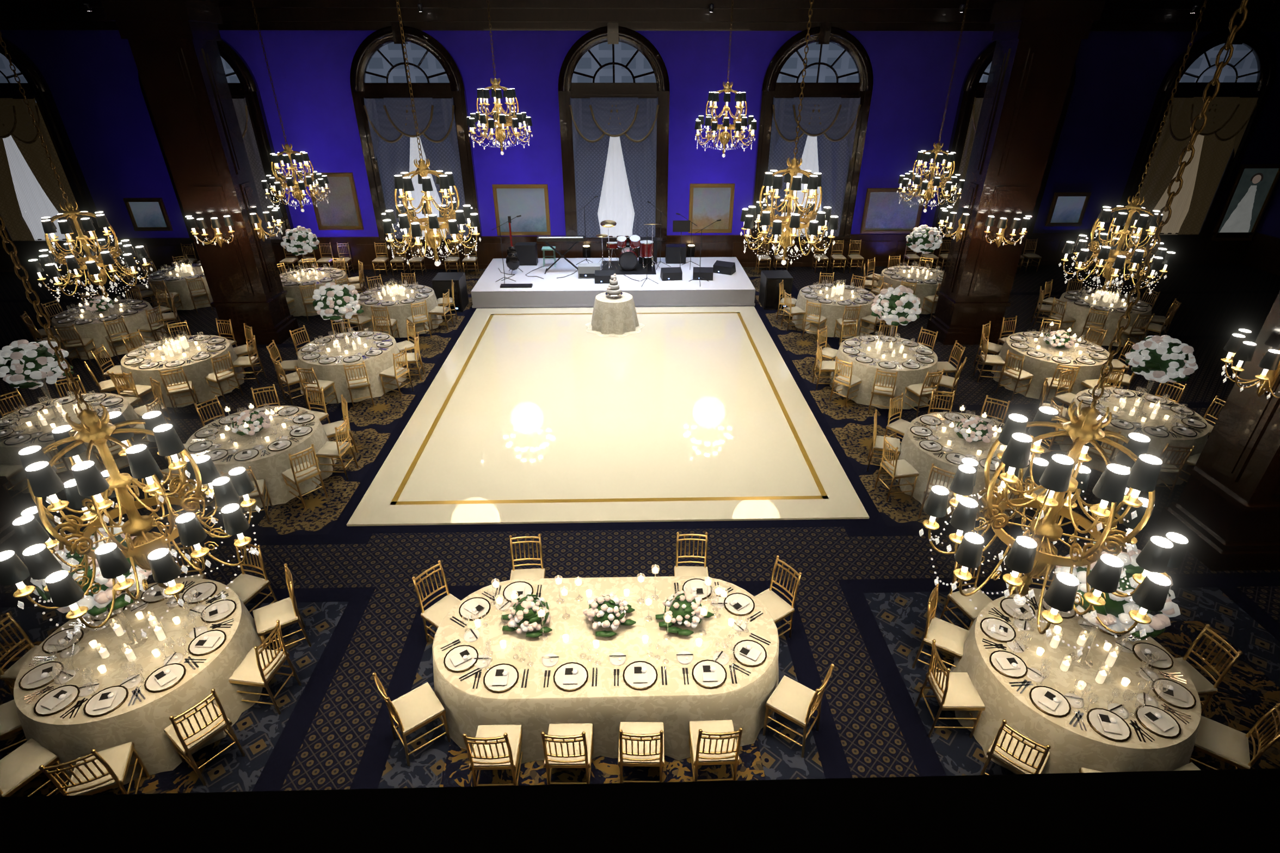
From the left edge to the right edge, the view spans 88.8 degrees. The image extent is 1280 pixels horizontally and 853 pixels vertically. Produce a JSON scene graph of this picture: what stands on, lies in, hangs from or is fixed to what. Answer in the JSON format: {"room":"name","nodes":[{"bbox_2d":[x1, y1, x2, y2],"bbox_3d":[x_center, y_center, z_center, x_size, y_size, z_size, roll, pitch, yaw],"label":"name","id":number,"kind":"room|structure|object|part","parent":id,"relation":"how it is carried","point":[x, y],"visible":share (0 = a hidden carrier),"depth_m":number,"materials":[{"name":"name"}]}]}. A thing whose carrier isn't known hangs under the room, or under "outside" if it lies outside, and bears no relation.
{"room":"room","nodes":[
{"label":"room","id":0,"kind":"room"},
{"bbox_2d":[0,476,26,555],"bbox_3d":[-8.959,-1.483,6.825,1.500,7.400,1.150,-1,29,-1],"label":"pier","id":1,"kind":"object","parent":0,"point":[8,540],"visible":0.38,"depth_m":8.61,"materials":[{"name":"brown wood"}]},
{"bbox_2d":[0,263,1279,795],"bbox_3d":[-0.477,0.306,11.239,41.200,0.001,22.600,-1,29,-1],"label":"floor","id":2,"kind":"structure","parent":0,"point":[865,588],"depth_m":8.35,"materials":[{"name":"blue carpet"}]},
{"bbox_2d":[0,339,176,506],"bbox_3d":[-9.327,-0.386,10.342,2.813,2.082,2.821,1,29,2],"label":"dining set","id":3,"kind":"object","parent":2,"relation":"on","point":[26,362],"visible":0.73,"depth_m":10.11,"materials":[{"name":"beige fabric"}]},
{"bbox_3d":[-9.311,-0.482,10.315,0.748,0.750,0.724,3,29,5],"label":"centrepiece glass","id":4,"kind":"part","parent":3,"relation":"part of","materials":[{"name":"white"}]},
{"bbox_2d":[20,286,185,367],"bbox_3d":[-12.333,-2.478,15.066,2.779,1.179,2.836,-4,29,-8],"label":"dining set","id":5,"kind":"object","parent":2,"relation":"on","point":[80,330],"visible":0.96,"depth_m":14.69,"materials":[{"name":"beige fabric"}]},
{"bbox_3d":[-12.350,-2.824,14.896,0.867,0.422,0.883,-11,31,-19],"label":"centrepiece glass","id":6,"kind":"part","parent":5,"relation":"part of","materials":[{"name":"white"}]},
{"bbox_2d":[0,521,311,794],"bbox_3d":[-4.911,1.877,6.241,2.763,2.082,2.828,-8,30,-15],"label":"dining set","id":7,"kind":"object","parent":2,"relation":"on","point":[113,709],"visible":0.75,"depth_m":6.10,"materials":[{"name":"beige fabric"}]},
{"bbox_3d":[-4.949,1.770,6.236,0.748,0.750,0.724,-15,32,-25],"label":"centrepiece glass","id":8,"kind":"part","parent":7,"relation":"part of","materials":[{"name":"white"}]},
{"bbox_2d":[123,254,213,313],"bbox_3d":[-12.392,-4.069,17.985,2.826,1.142,2.835,-1,29,-2],"label":"dining set","id":9,"kind":"object","parent":2,"relation":"on","point":[187,282],"visible":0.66,"depth_m":17.36,"materials":[{"name":"beige fabric"}]},
{"bbox_3d":[-12.368,-4.406,17.806,0.824,0.379,0.844,-4,29,-8],"label":"centrepiece glass","id":10,"kind":"part","parent":9,"relation":"part of","materials":[{"name":"white"}]},
{"bbox_2d":[83,318,266,416],"bbox_3d":[-9.157,-1.320,13.006,2.803,1.142,2.864,-15,32,-25],"label":"dining set","id":11,"kind":"object","parent":2,"relation":"on","point":[190,369],"visible":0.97,"depth_m":12.61,"materials":[{"name":"beige fabric"}]},
{"bbox_3d":[-9.162,-1.660,12.833,0.844,0.379,0.824,-13,31,-22],"label":"centrepiece glass","id":12,"kind":"part","parent":11,"relation":"part of","materials":[{"name":"white"}]},
{"bbox_2d":[128,1,298,345],"bbox_3d":[-9.098,-5.397,13.916,1.500,7.400,1.150,-1,29,-1],"label":"pier","id":13,"kind":"object","parent":2,"relation":"on","point":[178,61],"visible":0.9,"depth_m":13.53,"materials":[{"name":"brown wood"}]},
{"bbox_2d":[185,215,234,247],"bbox_3d":[-9.104,-4.084,13.826,0.920,0.688,0.554,8,30,14],"label":"sconce","id":14,"kind":"object","parent":13,"relation":"attached to","point":[191,223],"visible":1,"depth_m":13.67,"materials":[{"name":"gold metal"}]},
{"bbox_2d":[249,206,282,242],"bbox_3d":[-8.210,-4.428,14.449,0.554,0.688,0.920,8,30,14],"label":"sconce","id":15,"kind":"object","parent":13,"relation":"attached to","point":[276,213],"visible":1,"depth_m":14.35,"materials":[{"name":"gold metal"}]},
{"bbox_2d":[159,384,358,527],"bbox_3d":[-5.935,0.249,10.118,2.804,1.185,2.789,-19,34,-31],"label":"dining set","id":16,"kind":"object","parent":2,"relation":"on","point":[285,452],"visible":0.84,"depth_m":9.83,"materials":[{"name":"beige fabric"}]},
{"bbox_3d":[-5.936,-0.092,9.948,0.867,0.422,0.883,-22,36,-34],"label":"centrepiece glass","id":17,"kind":"part","parent":16,"relation":"part of","materials":[{"name":"white"}]},
{"bbox_2d":[277,225,367,321],"bbox_3d":[-8.859,-4.255,17.349,2.787,2.082,2.801,-12,31,-20],"label":"dining set","id":18,"kind":"object","parent":2,"relation":"on","point":[300,284],"visible":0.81,"depth_m":16.94,"materials":[{"name":"beige fabric"}]},
{"bbox_3d":[-8.843,-4.331,17.287,0.724,0.750,0.748,17,33,28],"label":"centrepiece glass","id":19,"kind":"part","parent":18,"relation":"part of","materials":[{"name":"white"}]},
{"bbox_2d":[266,281,425,413],"bbox_3d":[-5.888,-1.833,12.963,2.815,2.082,2.767,-12,31,-21],"label":"dining set","id":20,"kind":"object","parent":2,"relation":"on","point":[358,366],"visible":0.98,"depth_m":12.65,"materials":[{"name":"beige fabric"}]},
{"bbox_3d":[-5.856,-1.937,12.950,0.748,0.750,0.724,7,30,13],"label":"centrepiece glass","id":21,"kind":"part","parent":20,"relation":"part of","materials":[{"name":"white"}]},
{"bbox_2d":[339,272,457,339],"bbox_3d":[-6.030,-3.079,16.192,2.786,1.142,2.830,-2,29,-4],"label":"dining set","id":22,"kind":"object","parent":2,"relation":"on","point":[418,304],"visible":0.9,"depth_m":15.73,"materials":[{"name":"beige fabric"}]},
{"bbox_3d":[-6.010,-3.422,16.024,0.824,0.379,0.844,-13,31,-22],"label":"centrepiece glass","id":23,"kind":"part","parent":22,"relation":"part of","materials":[{"name":"white"}]},
{"bbox_2d":[431,272,468,311],"bbox_3d":[-5.048,-3.585,17.410,0.700,0.850,0.775,-1,29,-1],"label":"speaker","id":24,"kind":"object","parent":2,"relation":"on","point":[442,282],"visible":0.76,"depth_m":17.09},
{"bbox_2d":[372,532,834,786],"bbox_3d":[-0.331,2.170,6.628,4.169,1.195,2.636,-1,29,-1],"label":"dining set","id":25,"kind":"structure","parent":2,"relation":"on","point":[529,666],"depth_m":6.15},
{"bbox_2d":[346,306,869,526],"bbox_3d":[-0.535,-0.915,13.420,7.440,0.031,9.400,-1,29,-1],"label":"floor","id":26,"kind":"structure","parent":2,"relation":"on","point":[532,416],"depth_m":11.50,"materials":[{"name":"beige"}]},
{"bbox_2d":[585,273,644,337],"bbox_3d":[-0.623,-3.076,15.919,1.491,1.331,1.487,-1,29,-1],"label":"table","id":27,"kind":"object","parent":26,"relation":"on","point":[614,314],"visible":1,"depth_m":15.70,"materials":[{"name":"beige fabric"}]},
{"bbox_2d":[111,238,1109,277],"bbox_3d":[-0.552,-5.270,20.366,31.150,0.944,0.468,-1,29,-1],"label":"chairs","id":28,"kind":"object","parent":2,"relation":"on","point":[1031,256],"depth_m":20.32,"materials":[{"name":"gold metal"}]},
{"bbox_2d":[470,195,755,308],"bbox_3d":[-0.743,-5.188,18.753,7.640,2.357,3.805,-1,29,-1],"label":"stage platform","id":29,"kind":"object","parent":2,"relation":"on","point":[521,279],"visible":0.98,"depth_m":18.25,"materials":[{"name":"white"}]},
{"bbox_2d":[758,270,793,309],"bbox_3d":[3.649,-3.684,17.588,0.700,0.850,0.775,-1,29,-1],"label":"speaker","id":30,"kind":"object","parent":2,"relation":"on","point":[769,291],"visible":0.71,"depth_m":17.29},
{"bbox_2d":[776,271,892,343],"bbox_3d":[4.930,-3.067,16.171,2.858,1.142,2.700,-18,34,-30],"label":"dining set","id":31,"kind":"object","parent":2,"relation":"on","point":[818,306],"visible":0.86,"depth_m":15.73,"materials":[{"name":"beige fabric"}]},
{"bbox_3d":[4.874,-3.425,16.030,0.844,0.379,0.824,0,29,0],"label":"centrepiece glass","id":32,"kind":"part","parent":31,"relation":"part of","materials":[{"name":"white"}]},
{"bbox_2d":[811,285,967,417],"bbox_3d":[4.890,-1.720,12.757,2.772,2.082,2.780,-19,34,-30],"label":"dining set","id":33,"kind":"object","parent":2,"relation":"on","point":[867,370],"visible":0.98,"depth_m":12.41,"materials":[{"name":"beige fabric"}]},
{"bbox_3d":[4.907,-1.791,12.687,0.748,0.750,0.724,-24,37,-36],"label":"centrepiece glass","id":34,"kind":"part","parent":33,"relation":"part of","materials":[{"name":"white"}]},
{"bbox_2d":[862,224,944,318],"bbox_3d":[7.495,-4.340,17.503,2.804,2.082,2.824,14,32,24],"label":"dining set","id":35,"kind":"object","parent":2,"relation":"on","point":[924,282],"visible":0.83,"depth_m":17.15,"materials":[{"name":"beige fabric"}]},
{"bbox_3d":[7.508,-4.442,17.488,0.748,0.750,0.724,9,30,16],"label":"centrepiece glass","id":36,"kind":"part","parent":35,"relation":"part of","materials":[{"name":"white"}]},
{"bbox_2d":[866,389,1078,535],"bbox_3d":[4.990,0.359,9.926,2.799,1.179,2.811,-17,33,-28],"label":"dining set","id":37,"kind":"object","parent":2,"relation":"on","point":[933,446],"visible":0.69,"depth_m":9.69,"materials":[{"name":"beige fabric"}]},
{"bbox_3d":[5.002,0.021,9.743,0.867,0.422,0.883,12,31,21],"label":"centrepiece glass","id":38,"kind":"part","parent":37,"relation":"part of","materials":[{"name":"white"}]},
{"bbox_2d":[926,0,1101,345],"bbox_3d":[7.756,-5.395,13.911,1.500,7.400,1.150,-1,29,-1],"label":"pier","id":39,"kind":"object","parent":2,"relation":"on","point":[1038,42],"visible":0.96,"depth_m":13.40,"materials":[{"name":"brown wood"}]},
{"bbox_2d":[937,206,969,242],"bbox_3d":[6.868,-4.427,14.447,0.554,0.688,0.920,8,30,14],"label":"sconce","id":40,"kind":"object","parent":39,"relation":"attached to","point":[944,214],"visible":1,"depth_m":14.29,"materials":[{"name":"gold metal"}]},
{"bbox_2d":[983,215,1031,247],"bbox_3d":[7.750,-4.082,13.821,0.920,0.688,0.554,8,30,14],"label":"sconce","id":41,"kind":"object","parent":39,"relation":"attached to","point":[1002,225],"visible":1,"depth_m":13.67,"materials":[{"name":"gold metal"}]},
{"bbox_2d":[972,315,1135,408],"bbox_3d":[8.361,-1.428,13.157,2.803,1.185,2.791,12,31,20],"label":"dining set","id":42,"kind":"object","parent":2,"relation":"on","point":[1025,360],"visible":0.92,"depth_m":12.81,"materials":[{"name":"beige fabric"}]},
{"bbox_3d":[8.357,-1.767,12.982,0.867,0.422,0.883,19,34,30],"label":"centrepiece glass","id":43,"kind":"part","parent":42,"relation":"part of","materials":[{"name":"white"}]},
{"bbox_2d":[912,541,1279,775],"bbox_3d":[4.166,1.980,6.056,2.762,2.082,2.861,-11,31,-19],"label":"dining set","id":44,"kind":"object","parent":2,"relation":"on","point":[1032,705],"visible":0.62,"depth_m":5.94,"materials":[{"name":"beige fabric"}]},
{"bbox_3d":[4.180,1.878,6.039,0.748,0.750,0.724,-4,29,-6],"label":"centrepiece glass","id":45,"kind":"part","parent":44,"relation":"part of","materials":[{"name":"white"}]},
{"bbox_2d":[1030,278,1181,353],"bbox_3d":[11.168,-2.838,15.756,2.799,1.142,2.792,-20,35,-32],"label":"dining set","id":46,"kind":"object","parent":2,"relation":"on","point":[1078,309],"visible":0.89,"depth_m":15.34,"materials":[{"name":"beige fabric"}]},
{"bbox_3d":[11.140,-3.163,15.556,0.824,0.379,0.844,-12,31,-20],"label":"centrepiece glass","id":47,"kind":"part","parent":46,"relation":"part of","materials":[{"name":"white"}]},
{"bbox_2d":[1039,335,1226,499],"bbox_3d":[8.136,-0.485,10.521,2.872,2.082,2.894,-10,30,-17],"label":"dining set","id":48,"kind":"object","parent":2,"relation":"on","point":[1178,435],"visible":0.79,"depth_m":10.21,"materials":[{"name":"beige fabric"}]},
{"bbox_3d":[8.139,-0.584,10.499,0.748,0.750,0.724,-6,30,-11],"label":"centrepiece glass","id":49,"kind":"part","parent":48,"relation":"part of","materials":[{"name":"white"}]},
{"bbox_2d":[1155,291,1279,571],"bbox_3d":[8.039,-1.627,7.086,1.500,7.400,1.150,-1,29,-1],"label":"pier","id":50,"kind":"object","parent":2,"relation":"on","point":[1227,510],"visible":0.91,"depth_m":8.22,"materials":[{"name":"brown wood"}]},
{"bbox_2d":[1220,329,1279,398],"bbox_3d":[7.151,-0.660,7.622,0.554,0.688,0.920,8,30,14],"label":"sconce","id":51,"kind":"object","parent":50,"relation":"attached to","point":[1238,347],"visible":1,"depth_m":7.58,"materials":[{"name":"black fabric"}]},
{"bbox_2d":[102,770,1213,852],"bbox_3d":[-0.236,1.222,-0.006,41.200,0.815,2.020,-1,29,-1],"label":"balcony ledge","id":52,"kind":"structure","parent":0,"point":[1061,813],"depth_m":0.66,"materials":[{"name":"black"}]},
{"bbox_2d":[51,30,1279,237],"bbox_3d":[-0.745,-8.465,19.473,41.800,7.400,0.300,-1,29,-1],"label":"wall","id":53,"kind":"structure","parent":0,"point":[103,110],"depth_m":18.96,"materials":[{"name":"blue paint"}]},
{"bbox_2d":[0,94,107,244],"bbox_3d":[-18.131,-8.195,18.746,3.160,5.830,0.420,-1,29,-1],"label":"arched window","id":54,"kind":"structure","parent":53,"relation":"in","point":[30,191],"depth_m":19.32,"materials":[{"name":"brown wood"}]},
{"bbox_2d":[122,197,173,231],"bbox_3d":[-15.036,-6.478,19.959,1.120,0.970,0.100,-1,29,-1],"label":"picture","id":55,"kind":"object","parent":53,"relation":"attached to","point":[146,214],"visible":1,"depth_m":19.95,"materials":[{"name":"blue paint"}]},
{"bbox_2d":[137,38,293,243],"bbox_3d":[-12.333,-8.261,18.864,3.160,5.830,0.420,-1,29,-1],"label":"arched window","id":56,"kind":"structure","parent":53,"relation":"in","point":[243,86],"depth_m":18.74,"materials":[{"name":"brown wood"}]},
{"bbox_2d":[305,172,364,230],"bbox_3d":[-9.287,-6.849,19.908,1.370,1.670,0.100,-1,29,-1],"label":"framed picture","id":57,"kind":"object","parent":53,"relation":"attached to","point":[342,211],"visible":0.85,"depth_m":19.95,"materials":[{"name":"paint"}]},
{"bbox_2d":[349,22,482,242],"bbox_3d":[-6.535,-8.326,18.983,3.160,5.830,0.420,-1,29,-1],"label":"arched window","id":58,"kind":"structure","parent":53,"relation":"in","point":[379,83],"depth_m":18.63,"materials":[{"name":"brown wood"}]},
{"bbox_2d":[491,183,550,235],"bbox_3d":[-3.639,-6.672,20.156,1.670,1.520,0.100,-1,29,-1],"label":"landscape picture","id":59,"kind":"object","parent":53,"relation":"attached to","point":[531,202],"visible":0.99,"depth_m":20.14,"materials":[{"name":"blue paint"}]},
{"bbox_2d":[557,22,669,241],"bbox_3d":[-0.736,-8.392,19.102,3.160,5.830,0.420,-1,29,-1],"label":"arched window","id":60,"kind":"structure","parent":53,"relation":"in","point":[613,85],"depth_m":18.97,"materials":[{"name":"brown wood"}]},
{"bbox_2d":[0,231,1279,275],"bbox_3d":[-0.452,-0.140,10.993,41.250,1.020,22.600,-1,29,-1],"label":"wainscoting","id":61,"kind":"structure","parent":53,"relation":"attached to","point":[1262,252],"depth_m":20.83,"materials":[{"name":"brown wood"}]},
{"bbox_2d":[207,0,1132,31],"bbox_3d":[-0.477,-5.800,7.868,41.200,0.850,22.600,-1,29,-1],"label":"crown molding","id":62,"kind":"structure","parent":53,"relation":"attached to","point":[512,15],"depth_m":17.54,"materials":[{"name":"brown wood"}]},
{"bbox_2d":[688,183,734,232],"bbox_3d":[2.209,-6.760,20.264,1.370,1.470,0.100,-1,29,-1],"label":"landscape picture","id":63,"kind":"object","parent":53,"relation":"attached to","point":[709,203],"visible":0.9,"depth_m":20.24,"materials":[{"name":"paint"}]},
{"bbox_2d":[749,22,873,240],"bbox_3d":[5.062,-8.457,19.221,3.160,5.830,0.420,-1,29,-1],"label":"arched window","id":64,"kind":"structure","parent":53,"relation":"in","point":[837,90],"depth_m":18.87,"materials":[{"name":"brown wood"}]},
{"bbox_2d":[859,187,924,234],"bbox_3d":[7.908,-6.737,20.429,1.820,1.370,0.100,-1,29,-1],"label":"landscape picture","id":65,"kind":"object","parent":53,"relation":"attached to","point":[883,213],"visible":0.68,"depth_m":20.44,"materials":[{"name":"paint"}]},
{"bbox_2d":[932,40,1075,239],"bbox_3d":[10.861,-8.523,19.339,3.160,5.830,0.420,-1,29,-1],"label":"arched window","id":66,"kind":"structure","parent":53,"relation":"in","point":[973,87],"depth_m":19.18,"materials":[{"name":"brown wood"}]},
{"bbox_2d":[1044,192,1091,226],"bbox_3d":[13.456,-6.822,20.530,1.120,1.020,0.100,-1,29,-1],"label":"picture","id":67,"kind":"object","parent":53,"relation":"attached to","point":[1066,209],"visible":1,"depth_m":20.53,"materials":[{"name":"blue paint"}]},
{"bbox_2d":[1109,58,1258,238],"bbox_3d":[16.659,-8.588,19.458,3.160,5.830,0.420,-1,29,-1],"label":"arched window","id":68,"kind":"structure","parent":53,"relation":"in","point":[1220,148],"depth_m":19.71,"materials":[{"name":"brown wood"}]},
{"bbox_2d":[1211,164,1279,241],"bbox_3d":[19.105,-7.017,20.574,1.320,2.320,0.100,-1,29,-1],"label":"picture","id":69,"kind":"object","parent":53,"relation":"attached to","point":[1253,187],"visible":0.98,"depth_m":20.52,"materials":[{"name":"paint"}]},
{"bbox_2d":[1256,177,1279,238],"bbox_3d":[20.268,-3.167,9.876,0.300,7.400,22.600,-1,29,-1],"label":"wall","id":70,"kind":"structure","parent":0,"point":[1269,225],"depth_m":20.50,"materials":[{"name":"blue paint"}]},
{"bbox_3d":[-0.477,-6.303,7.590,41.800,0.300,23.200,-1,29,-1],"label":"ceiling","id":71,"kind":"structure","parent":0,"visible":0},
{"bbox_2d":[28,111,152,303],"bbox_3d":[-9.414,-4.556,10.259,1.513,5.370,1.513,15,32,25],"label":"chandelier","id":72,"kind":"object","parent":71,"relation":"hanging from","point":[48,259],"visible":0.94,"depth_m":10.93,"materials":[{"name":"gold metal"}]},
{"bbox_3d":[-9.414,-5.286,9.855,0.340,3.701,0.340,-21,35,-33],"label":"chain","id":73,"kind":"part","parent":72,"relation":"part of","materials":[{"name":"brown metal"}]},
{"bbox_2d":[0,214,260,639],"bbox_3d":[-3.794,-1.022,3.962,1.513,5.470,1.513,11,31,18],"label":"chandelier","id":74,"kind":"object","parent":71,"relation":"hanging from","point":[151,551],"visible":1,"depth_m":4.64,"materials":[{"name":"gold metal"}]},
{"bbox_3d":[-3.794,-1.753,3.558,0.340,3.801,0.340,-1,29,-1],"label":"chain","id":75,"kind":"part","parent":74,"relation":"part of","materials":[{"name":"brown metal"}]},
{"bbox_2d":[250,0,330,212],"bbox_3d":[-9.078,-8.035,16.345,1.513,5.160,1.513,-7,30,-12],"label":"chandelier","id":76,"kind":"object","parent":71,"relation":"hanging from","point":[299,194],"visible":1,"depth_m":16.95,"materials":[{"name":"gold metal"}]},
{"bbox_3d":[-9.078,-8.766,15.941,0.340,3.491,0.340,4,29,8],"label":"chain","id":77,"kind":"part","parent":76,"relation":"part of","materials":[{"name":"brown metal"}]},
{"bbox_2d":[416,0,422,11],"label":"track spotlights","id":78,"kind":"object","parent":71,"relation":"attached to","point":[419,6],"depth_m":16.95,"materials":[{"name":"black metal"}]},
{"bbox_2d":[381,0,481,266],"bbox_3d":[-3.439,-4.776,9.954,1.513,4.690,1.513,-11,31,-18],"label":"chandelier","id":79,"kind":"object","parent":71,"relation":"hanging from","point":[407,220],"visible":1,"depth_m":10.42,"materials":[{"name":"gold metal"}]},
{"bbox_3d":[-3.439,-5.506,9.551,0.340,3.021,0.340,-25,37,-37],"label":"chain","id":80,"kind":"part","parent":79,"relation":"part of","materials":[{"name":"brown metal"}]},
{"bbox_2d":[466,0,532,155],"bbox_3d":[-3.431,-8.368,15.398,1.525,3.660,1.525,13,31,22],"label":"chandelier","id":81,"kind":"object","parent":71,"relation":"hanging from","point":[501,120],"visible":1,"depth_m":15.66,"materials":[{"name":"gold metal"}]},
{"bbox_3d":[-3.431,-9.100,14.994,0.340,1.989,0.340,2,29,3],"label":"chain","id":82,"kind":"part","parent":81,"relation":"part of","materials":[{"name":"brown metal"}]},
{"bbox_2d":[709,0,714,12],"label":"track spotlights","id":83,"kind":"object","parent":71,"relation":"attached to","point":[711,7],"depth_m":17.11,"materials":[{"name":"black metal"}]},
{"bbox_2d":[694,0,757,157],"bbox_3d":[2.115,-8.444,15.618,1.518,3.740,1.518,3,29,5],"label":"chandelier","id":84,"kind":"object","parent":71,"relation":"hanging from","point":[739,123],"visible":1,"depth_m":15.84,"materials":[{"name":"gold metal"}]},
{"bbox_3d":[2.115,-9.176,15.215,0.340,2.069,0.340,-9,30,-15],"label":"chain","id":85,"kind":"part","parent":84,"relation":"part of","materials":[{"name":"brown metal"}]},
{"bbox_2d":[740,0,838,265],"bbox_3d":[2.442,-4.798,9.985,1.513,4.681,1.513,-24,37,-36],"label":"chandelier","id":86,"kind":"object","parent":71,"relation":"hanging from","point":[785,227],"visible":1,"depth_m":10.47,"materials":[{"name":"gold metal"}]},
{"bbox_3d":[2.442,-5.529,9.581,0.340,3.011,0.340,13,31,22],"label":"chain","id":87,"kind":"part","parent":86,"relation":"part of","materials":[{"name":"brown metal"}]},
{"bbox_2d":[896,0,968,212],"bbox_3d":[7.496,-7.866,15.967,1.513,5.090,1.513,-18,34,-30],"label":"chandelier","id":88,"kind":"object","parent":71,"relation":"hanging from","point":[928,193],"visible":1,"depth_m":16.55,"materials":[{"name":"gold metal"}]},
{"bbox_3d":[7.496,-8.597,15.563,0.340,3.420,0.340,-6,29,-11],"label":"chain","id":89,"kind":"part","parent":88,"relation":"part of","materials":[{"name":"brown metal"}]},
{"bbox_2d":[958,0,965,12],"label":"track spotlights","id":90,"kind":"object","parent":71,"relation":"attached to","point":[962,6],"depth_m":17.15,"materials":[{"name":"black metal"}]},
{"bbox_2d":[919,81,1219,656],"bbox_3d":[2.894,-0.970,3.712,1.513,5.320,1.513,26,38,38],"label":"chandelier","id":91,"kind":"object","parent":71,"relation":"hanging from","point":[1035,556],"visible":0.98,"depth_m":4.30,"materials":[{"name":"gold metal"}]},
{"bbox_3d":[2.894,-1.701,3.309,0.340,3.650,0.340,-11,31,-20],"label":"chain","id":92,"kind":"part","parent":91,"relation":"part of","materials":[{"name":"brown metal"}]},
{"bbox_2d":[1058,62,1185,297],"bbox_3d":[8.267,-4.666,10.396,1.513,5.310,1.513,-20,35,-32],"label":"chandelier","id":93,"kind":"object","parent":71,"relation":"hanging from","point":[1115,262],"visible":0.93,"depth_m":11.06,"materials":[{"name":"gold metal"}]},
{"bbox_3d":[8.267,-5.396,9.993,0.340,3.641,0.340,16,33,26],"label":"chain","id":94,"kind":"part","parent":93,"relation":"part of","materials":[{"name":"brown metal"}]}
]}

